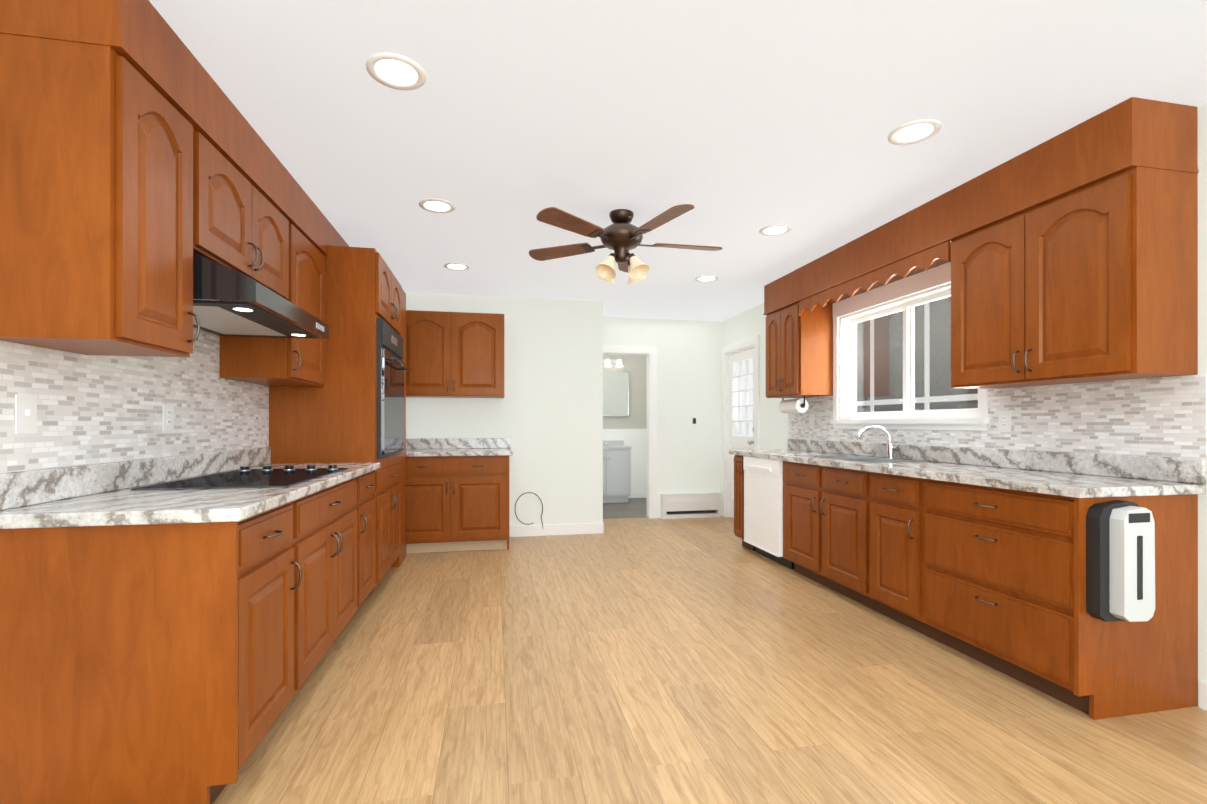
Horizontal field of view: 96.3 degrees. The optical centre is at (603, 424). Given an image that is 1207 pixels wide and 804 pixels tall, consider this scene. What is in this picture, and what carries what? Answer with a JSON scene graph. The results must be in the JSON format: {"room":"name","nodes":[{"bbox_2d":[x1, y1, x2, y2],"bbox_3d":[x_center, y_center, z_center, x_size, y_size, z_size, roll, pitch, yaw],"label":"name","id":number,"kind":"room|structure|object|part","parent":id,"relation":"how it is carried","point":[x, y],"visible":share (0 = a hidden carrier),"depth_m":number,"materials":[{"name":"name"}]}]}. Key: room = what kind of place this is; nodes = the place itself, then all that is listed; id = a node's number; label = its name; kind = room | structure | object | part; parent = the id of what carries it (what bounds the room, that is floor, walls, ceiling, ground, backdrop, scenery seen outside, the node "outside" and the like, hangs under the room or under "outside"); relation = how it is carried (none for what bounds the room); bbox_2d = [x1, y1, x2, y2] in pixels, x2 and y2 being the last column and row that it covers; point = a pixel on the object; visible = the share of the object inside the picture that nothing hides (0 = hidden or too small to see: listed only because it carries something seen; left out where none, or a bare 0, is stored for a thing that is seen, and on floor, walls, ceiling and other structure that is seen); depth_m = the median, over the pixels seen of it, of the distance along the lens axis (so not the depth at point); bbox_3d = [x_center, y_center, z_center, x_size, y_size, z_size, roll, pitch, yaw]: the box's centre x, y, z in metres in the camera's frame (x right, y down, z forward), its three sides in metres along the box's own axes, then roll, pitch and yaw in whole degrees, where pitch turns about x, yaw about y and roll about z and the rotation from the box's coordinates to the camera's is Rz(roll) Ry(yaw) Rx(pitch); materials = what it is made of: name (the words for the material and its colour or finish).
{"room":"kitchen","nodes":[
{"label":"kitchen","id":0,"kind":"room"},
{"bbox_2d":[6,447,261,472],"bbox_3d":[-1.740,-0.075,1.284,0.120,2.470,8.140,0,0,-11],"label":"wall","id":1,"kind":"structure","parent":0,"point":[118,461],"depth_m":2.00,"materials":[{"name":"grey tile"}]},
{"bbox_2d":[0,0,203,356],"bbox_3d":[-1.586,-0.774,1.708,0.342,1.068,0.410,0,0,-11],"label":"upper cabinet","id":2,"kind":"object","parent":1,"relation":"attached to","point":[140,163],"depth_m":1.53,"materials":[{"name":"brown wood"}]},
{"bbox_2d":[0,328,268,472],"bbox_3d":[-1.898,-0.249,2.409,0.010,0.778,1.968,0,0,-11],"label":"wall tile","id":3,"kind":"structure","parent":1,"relation":"attached to","point":[94,409],"depth_m":2.04,"materials":[{"name":"tile"}]},
{"bbox_2d":[15,394,36,433],"bbox_3d":[-1.726,-0.030,1.624,0.016,0.116,0.072,0,0,-11],"label":"light switch","id":4,"kind":"object","parent":3,"relation":"attached to","point":[25,414],"depth_m":1.62,"materials":[{"name":"white plastic"}]},
{"bbox_2d":[163,404,173,430],"bbox_3d":[-1.872,-0.029,2.329,0.007,0.116,0.072,0,0,-11],"label":"electrical outlet","id":5,"kind":"object","parent":3,"relation":"attached to","point":[168,409],"depth_m":2.33,"materials":[{"name":"white plastic"}]},
{"bbox_2d":[204,69,259,371],"bbox_3d":[-1.671,-0.773,2.132,0.342,1.068,0.455,0,0,-11],"label":"upper cabinet","id":6,"kind":"object","parent":1,"relation":"attached to","point":[231,144],"depth_m":2.23,"materials":[{"name":"brown wood"}]},
{"bbox_2d":[193,252,328,338],"bbox_3d":[-1.619,-0.540,2.375,0.520,0.191,0.890,0,0,-11],"label":"range hood","id":7,"kind":"object","parent":6,"relation":"attached to","point":[227,301],"visible":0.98,"depth_m":2.16,"materials":[{"name":"black metal"}]},
{"bbox_2d":[220,137,295,379],"bbox_3d":[-1.761,-0.773,2.578,0.342,1.068,0.455,0,0,-11],"label":"upper cabinet","id":8,"kind":"object","parent":1,"relation":"attached to","point":[277,185],"depth_m":2.75,"materials":[{"name":"brown wood"}]},
{"bbox_2d":[236,182,331,386],"bbox_3d":[-1.867,-0.773,3.105,0.342,1.068,0.620,0,0,-11],"label":"upper cabinet","id":9,"kind":"object","parent":1,"relation":"attached to","point":[313,229],"depth_m":3.15,"materials":[{"name":"brown wood"}]},
{"bbox_2d":[332,226,348,246],"bbox_3d":[-2.120,-1.223,4.365,0.342,0.166,1.948,0,0,-11],"label":"soffit","id":10,"kind":"object","parent":1,"relation":"attached to","point":[337,240],"depth_m":3.67,"materials":[{"name":"brown wood"}]},
{"bbox_2d":[406,293,602,536],"bbox_3d":[-1.575,-0.071,6.866,2.645,2.470,2.740,0,0,-11],"label":"wall","id":11,"kind":"structure","parent":0,"point":[553,371],"depth_m":5.66,"materials":[{"name":"grey paint"}]},
{"bbox_2d":[406,310,503,397],"bbox_3d":[-1.484,-0.669,5.311,1.000,0.805,0.338,0,0,-11],"label":"upper cabinet","id":12,"kind":"object","parent":11,"relation":"attached to","point":[464,351],"visible":0.85,"depth_m":5.16,"materials":[{"name":"brown wood"}]},
{"bbox_2d":[522,419,528,429],"bbox_3d":[-0.810,0.003,5.611,0.072,0.116,0.016,0,0,-11],"label":"light switch","id":13,"kind":"object","parent":11,"relation":"attached to","point":[525,424],"visible":1,"depth_m":5.61,"materials":[{"name":"white plastic"}]},
{"bbox_2d":[515,492,542,526],"bbox_3d":[-0.769,0.926,5.590,0.297,0.450,0.075,0,0,-11],"label":"cord","id":14,"kind":"object","parent":11,"relation":"attached to","point":[541,513],"visible":0.98,"depth_m":5.57,"materials":[{"name":"grey plastic"}]},
{"bbox_2d":[510,522,603,536],"bbox_3d":[-0.480,1.108,5.680,0.994,0.110,0.012,0,0,-11],"label":"baseboard","id":15,"kind":"structure","parent":11,"relation":"attached to","point":[555,529],"depth_m":5.67,"materials":[{"name":"white wood"}]},
{"bbox_2d":[603,354,646,497],"bbox_3d":[0.304,-0.070,8.570,1.710,2.470,0.140,0,0,-11],"label":"wall","id":16,"kind":"structure","parent":0,"point":[630,429],"depth_m":8.55,"materials":[{"name":"grey paint"}]},
{"bbox_2d":[603,359,624,366],"bbox_3d":[0.064,-0.955,8.394,0.550,0.120,0.148,0,0,-11],"label":"sconce","id":17,"kind":"object","parent":16,"relation":"attached to","point":[608,362],"visible":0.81,"depth_m":8.41,"materials":[{"name":"white glass"}]},
{"bbox_2d":[603,371,628,415],"bbox_3d":[0.038,-0.475,8.447,0.744,0.704,0.032,0,0,-11],"label":"bathroom mirror","id":18,"kind":"object","parent":16,"relation":"attached to","point":[615,393],"visible":0.56,"depth_m":8.47,"materials":[{"name":"white mirror"}]},
{"bbox_2d":[603,317,722,517],"bbox_3d":[0.665,-0.071,6.776,1.710,2.470,0.120,0,0,-11],"label":"wall","id":19,"kind":"structure","parent":0,"point":[688,390],"depth_m":6.79,"materials":[{"name":"grey paint"}]},
{"bbox_2d":[603,345,656,517],"bbox_3d":[0.267,0.102,6.689,0.775,2.125,0.142,0,0,-11],"label":"door frame","id":20,"kind":"structure","parent":19,"relation":"attached to","point":[650,352],"depth_m":6.69,"materials":[{"name":"white wood"}]},
{"bbox_2d":[660,416,664,424],"bbox_3d":[0.733,-0.046,6.717,0.072,0.116,0.016,0,0,-11],"label":"light switch","id":21,"kind":"object","parent":19,"relation":"attached to","point":[662,420],"depth_m":6.72,"materials":[{"name":"white plastic"}]},
{"bbox_2d":[660,492,720,518],"bbox_3d":[1.092,1.012,6.754,0.768,0.304,0.086,0,0,-11],"label":"baseboard heater","id":22,"kind":"object","parent":19,"relation":"attached to","point":[687,505],"visible":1,"depth_m":6.72,"materials":[{"name":"white metal"}]},
{"bbox_2d":[149,0,1206,321],"bbox_3d":[0.125,-1.359,3.057,4.475,0.100,10.880,0,0,-11],"label":"ceiling","id":23,"kind":"structure","parent":0,"point":[737,124],"depth_m":2.26,"materials":[{"name":"grey paint"}]},
{"bbox_2d":[366,53,425,89],"bbox_3d":[-0.769,-1.306,2.011,0.210,0.006,0.210,0,0,-11],"label":"recessed light","id":24,"kind":"object","parent":23,"relation":"in","point":[395,71],"visible":1,"depth_m":2.00,"materials":[{"name":"white"}]},
{"bbox_2d":[419,198,454,212],"bbox_3d":[-0.996,-1.305,3.240,0.210,0.006,0.210,0,0,-11],"label":"recessed light","id":25,"kind":"object","parent":23,"relation":"in","point":[436,205],"visible":1,"depth_m":3.23,"materials":[{"name":"white plastic"}]},
{"bbox_2d":[444,263,469,269],"bbox_3d":[-1.215,-1.304,4.481,0.210,0.006,0.210,0,0,-11],"label":"recessed light","id":26,"kind":"object","parent":23,"relation":"in","point":[456,266],"visible":1,"depth_m":4.47,"materials":[{"name":"white plastic"}]},
{"bbox_2d":[529,204,721,283],"bbox_3d":[0.165,-1.097,3.371,1.211,0.421,1.265,0,0,-11],"label":"ceiling fan","id":27,"kind":"object","parent":23,"relation":"hanging from","point":[621,236],"visible":1,"depth_m":3.29,"materials":[{"name":"brown wood"}]},
{"bbox_2d":[695,275,718,281],"bbox_3d":[0.924,-1.304,4.850,0.210,0.006,0.210,0,0,-11],"label":"recessed light","id":28,"kind":"object","parent":23,"relation":"in","point":[706,278],"visible":1,"depth_m":4.84,"materials":[{"name":"white plastic"}]},
{"bbox_2d":[759,224,791,235],"bbox_3d":[1.157,-1.305,3.642,0.210,0.006,0.210,0,0,-11],"label":"recessed light","id":29,"kind":"object","parent":23,"relation":"in","point":[775,230],"visible":1,"depth_m":3.64,"materials":[{"name":"white plastic"}]},
{"bbox_2d":[888,119,941,144],"bbox_3d":[1.392,-1.306,2.425,0.210,0.006,0.210,0,0,-11],"label":"recessed light","id":30,"kind":"object","parent":23,"relation":"in","point":[913,132],"visible":1,"depth_m":2.42,"materials":[{"name":"white plastic"}]},
{"bbox_2d":[213,498,1206,803],"bbox_3d":[0.125,1.211,3.055,4.475,0.100,10.880,0,0,-11],"label":"floor","id":31,"kind":"structure","parent":0,"point":[661,660],"depth_m":2.24,"materials":[{"name":"brown wood"}]},
{"bbox_2d":[0,499,299,803],"bbox_3d":[-1.450,0.723,1.781,0.638,0.876,0.500,0,0,-11],"label":"base cabinet","id":32,"kind":"object","parent":31,"relation":"on","point":[160,664],"depth_m":1.55,"materials":[{"name":"brown wood"}]},
{"bbox_2d":[300,476,359,686],"bbox_3d":[-1.594,0.724,2.501,0.638,0.876,0.970,0,0,-11],"label":"base cabinet","id":33,"kind":"object","parent":31,"relation":"on","point":[329,587],"depth_m":2.49,"materials":[{"name":"brown wood"}]},
{"bbox_2d":[0,447,379,528],"bbox_3d":[-1.576,0.213,2.474,0.663,0.144,1.968,0,0,-11],"label":"countertop","id":34,"kind":"structure","parent":33,"relation":"on","point":[102,494],"depth_m":1.77,"materials":[{"name":"white stone"}]},
{"bbox_2d":[131,465,347,489],"bbox_3d":[-1.574,0.231,2.485,0.525,0.029,0.890,0,0,-11],"label":"cooktop","id":35,"kind":"object","parent":34,"relation":"in","point":[264,476],"visible":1,"depth_m":2.36,"materials":[{"name":"black glass"}]},
{"bbox_2d":[269,245,404,604],"bbox_3d":[-1.852,0.012,3.899,0.684,2.300,0.927,0,0,-11],"label":"tall cabinet","id":36,"kind":"object","parent":31,"relation":"on","point":[333,419],"depth_m":3.48,"materials":[{"name":"brown wood"}]},
{"bbox_3d":[-1.534,-0.128,3.962,0.037,1.509,0.109,0,0,-11],"label":"tall oven cabinet handle","id":37,"kind":"part","parent":36,"relation":"part of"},
{"bbox_2d":[377,318,411,458],"bbox_3d":[-1.518,-0.233,3.966,0.106,0.930,0.810,0,0,-11],"label":"wall oven","id":38,"kind":"object","parent":36,"relation":"in","point":[391,366],"visible":1,"depth_m":3.75,"materials":[{"name":"black"}]},
{"bbox_2d":[360,471,375,605],"bbox_3d":[-1.736,0.724,3.207,0.638,0.876,0.470,0,0,-11],"label":"base cabinet","id":39,"kind":"object","parent":31,"relation":"on","point":[367,502],"depth_m":3.27,"materials":[{"name":"brown wood"}]},
{"bbox_2d":[405,293,405,557],"bbox_3d":[-2.003,0.013,4.508,0.628,2.300,0.325,0,0,-11],"label":"tall cabinet","id":40,"kind":"object","parent":31,"relation":"on","point":[405,293],"depth_m":4.71,"materials":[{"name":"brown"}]},
{"bbox_2d":[406,456,508,552],"bbox_3d":[-1.431,0.726,5.149,1.040,0.875,0.675,0,0,-11],"label":"base cabinet","id":41,"kind":"object","parent":31,"relation":"on","point":[472,513],"depth_m":4.88,"materials":[{"name":"brown wood"}]},
{"bbox_3d":[-1.368,0.500,4.837,0.572,0.254,0.037,0,0,-11],"label":"back base cabinet handle","id":42,"kind":"part","parent":41,"relation":"part of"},
{"bbox_2d":[406,438,512,456],"bbox_3d":[-1.417,0.215,5.158,1.070,0.144,0.663,0,0,-11],"label":"countertop","id":43,"kind":"structure","parent":41,"relation":"on","point":[421,447],"depth_m":5.40,"materials":[{"name":"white stone"}]},
{"bbox_2d":[603,440,631,502],"bbox_3d":[-0.011,0.683,8.156,0.770,0.965,0.538,0,0,-11],"label":"bathroom vanity","id":44,"kind":"object","parent":31,"relation":"on","point":[616,471],"visible":0.58,"depth_m":7.95,"materials":[{"name":"white paint"}]},
{"bbox_2d":[743,456,793,568],"bbox_3d":[1.622,0.726,4.662,0.622,0.873,0.610,0,0,-11],"label":"dishwasher","id":45,"kind":"object","parent":31,"relation":"on","point":[763,506],"visible":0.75,"depth_m":4.53,"materials":[{"name":"white"}]},
{"bbox_2d":[734,455,805,550],"bbox_3d":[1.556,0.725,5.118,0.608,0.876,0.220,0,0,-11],"label":"base cabinet","id":46,"kind":"object","parent":31,"relation":"on","point":[795,486],"depth_m":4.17,"materials":[{"name":"brown wood"}]},
{"bbox_2d":[783,461,785,558],"bbox_3d":[1.656,0.675,4.669,0.588,0.775,0.698,0,0,-11],"label":"filler panel","id":47,"kind":"object","parent":46,"relation":"attached to","point":[784,481],"visible":0.11,"depth_m":4.29,"materials":[{"name":"brown wood"}]},
{"bbox_2d":[737,462,997,604],"bbox_3d":[1.508,0.587,3.722,0.037,0.469,2.609,0,0,-11],"label":"handle","id":48,"kind":"object","parent":46,"relation":"attached to","point":[976,536],"visible":1,"depth_m":2.93,"materials":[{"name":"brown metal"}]},
{"bbox_2d":[729,439,1205,497],"bbox_3d":[1.829,0.214,3.697,0.635,0.144,3.185,0,0,-11],"label":"countertop","id":49,"kind":"structure","parent":46,"relation":"on","point":[1080,475],"depth_m":2.70,"materials":[{"name":"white stone"}]},
{"bbox_2d":[798,455,924,462],"bbox_3d":[1.803,0.340,3.842,0.434,0.194,0.824,0,0,-11],"label":"sink","id":50,"kind":"object","parent":49,"relation":"in","point":[861,459],"visible":0.19,"depth_m":3.85,"materials":[{"name":"silver metal"}]},
{"bbox_2d":[856,425,899,458],"bbox_3d":[1.972,0.126,3.871,0.222,0.241,0.236,0,0,-11],"label":"faucet","id":51,"kind":"object","parent":49,"relation":"on","point":[891,447],"visible":0.96,"depth_m":3.87,"materials":[{"name":"silver metal"}]},
{"bbox_2d":[862,471,913,628],"bbox_3d":[1.948,0.724,3.166,0.608,0.876,0.438,0,0,-11],"label":"base cabinet","id":52,"kind":"object","parent":31,"relation":"on","point":[887,548],"depth_m":3.14,"materials":[{"name":"brown wood"}]},
{"bbox_2d":[914,477,1197,719],"bbox_3d":[2.070,0.724,2.559,0.608,0.876,0.800,0,0,-11],"label":"base cabinet","id":53,"kind":"object","parent":31,"relation":"on","point":[1039,627],"depth_m":2.23,"materials":[{"name":"brown wood"}]},
{"bbox_2d":[1086,500,1154,621],"bbox_3d":[1.997,0.531,2.084,0.207,0.460,0.102,0,0,-11],"label":"dispenser","id":54,"kind":"object","parent":53,"relation":"attached to","point":[1120,560],"visible":1,"depth_m":2.05,"materials":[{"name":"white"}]},
{"bbox_2d":[723,103,1206,705],"bbox_3d":[2.274,-0.073,3.489,0.150,2.470,10.880,0,0,-11],"label":"wall","id":55,"kind":"structure","parent":0,"point":[749,323],"depth_m":2.23,"materials":[{"name":"grey paint"}]},
{"bbox_2d":[721,335,759,517],"bbox_3d":[1.660,0.094,6.405,0.200,2.140,0.980,0,0,-11],"label":"door","id":56,"kind":"structure","parent":55,"relation":"attached to","point":[735,353],"depth_m":6.66,"materials":[{"name":"white wood"}]},
{"bbox_2d":[763,281,774,397],"bbox_3d":[1.720,-0.753,4.974,0.342,1.103,0.349,0,0,-11],"label":"upper cabinet","id":57,"kind":"object","parent":55,"relation":"attached to","point":[769,289],"depth_m":5.02,"materials":[{"name":"brown wood"}]},
{"bbox_2d":[775,349,1031,390],"bbox_3d":[1.786,-0.326,3.711,0.037,0.154,2.336,0,0,-11],"label":"handle","id":58,"kind":"object","parent":57,"relation":"attached to","point":[1025,361],"visible":1,"depth_m":2.62,"materials":[{"name":"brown metal"}]},
{"bbox_2d":[775,273,790,397],"bbox_3d":[1.765,-0.753,4.753,0.342,1.103,0.329,0,0,-11],"label":"upper cabinet","id":59,"kind":"object","parent":55,"relation":"attached to","point":[783,284],"depth_m":4.78,"materials":[{"name":"brown wood"}]},
{"bbox_2d":[779,396,808,412],"bbox_3d":[1.712,-0.173,4.880,0.122,0.144,0.372,0,0,-11],"label":"paper towel holder","id":60,"kind":"object","parent":59,"relation":"attached to","point":[795,406],"visible":1,"depth_m":4.78,"materials":[{"name":"white paper"}]},
{"bbox_2d":[791,192,946,397],"bbox_3d":[1.953,-0.754,3.819,0.342,1.103,1.685,0,0,-11],"label":"upper cabinet","id":61,"kind":"object","parent":55,"relation":"attached to","point":[914,242],"depth_m":3.96,"materials":[{"name":"brown wood"}]},
{"bbox_2d":[830,262,988,429],"bbox_3d":[2.167,-0.493,3.896,0.195,1.060,1.480,0,0,-11],"label":"window","id":62,"kind":"structure","parent":55,"relation":"in","point":[919,289],"depth_m":3.91,"materials":[{"name":"white"}]},
{"bbox_2d":[947,161,1043,388],"bbox_3d":[2.155,-0.755,2.813,0.342,1.103,0.499,0,0,-11],"label":"upper cabinet","id":63,"kind":"object","parent":55,"relation":"attached to","point":[976,208],"depth_m":2.85,"materials":[{"name":"brown wood"}]},
{"bbox_2d":[788,374,1206,458],"bbox_3d":[2.136,-0.053,3.759,0.010,0.388,3.185,0,0,-11],"label":"wall tile","id":64,"kind":"structure","parent":55,"relation":"attached to","point":[1163,416],"depth_m":2.66,"materials":[{"name":"tile"}]},
{"bbox_2d":[809,414,813,425],"bbox_3d":[1.888,-0.038,4.920,0.016,0.116,0.072,0,0,-11],"label":"electrical outlet","id":65,"kind":"object","parent":64,"relation":"attached to","point":[811,416],"depth_m":4.92,"materials":[{"name":"white plastic"}]},
{"bbox_2d":[998,411,1010,431],"bbox_3d":[2.267,-0.013,3.059,0.007,0.116,0.072,0,0,-11],"label":"electrical outlet","id":66,"kind":"object","parent":64,"relation":"attached to","point":[1004,421],"depth_m":3.06,"materials":[{"name":"white plastic"}]},
{"bbox_2d":[1007,97,1197,384],"bbox_3d":[2.228,-0.755,2.449,0.342,1.103,0.519,0,0,-11],"label":"upper cabinet","id":67,"kind":"object","parent":55,"relation":"attached to","point":[1071,255],"depth_m":2.26,"materials":[{"name":"brown wood"}]},
{"bbox_2d":[1199,681,1206,710],"bbox_3d":[2.843,1.104,0.236,0.012,0.110,4.040,0,0,-11],"label":"baseboard","id":68,"kind":"structure","parent":55,"relation":"attached to","point":[1202,685],"depth_m":2.20,"materials":[{"name":"white"}]},
{"label":"outside","id":69,"kind":"structure","parent":0,"visible":0},
{"bbox_2d":[857,296,977,411],"bbox_3d":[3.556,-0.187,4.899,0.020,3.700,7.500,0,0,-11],"label":"window glass","id":70,"kind":"structure","parent":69,"point":[868,397],"depth_m":5.83,"materials":[{"name":"clear glass"}]}
]}

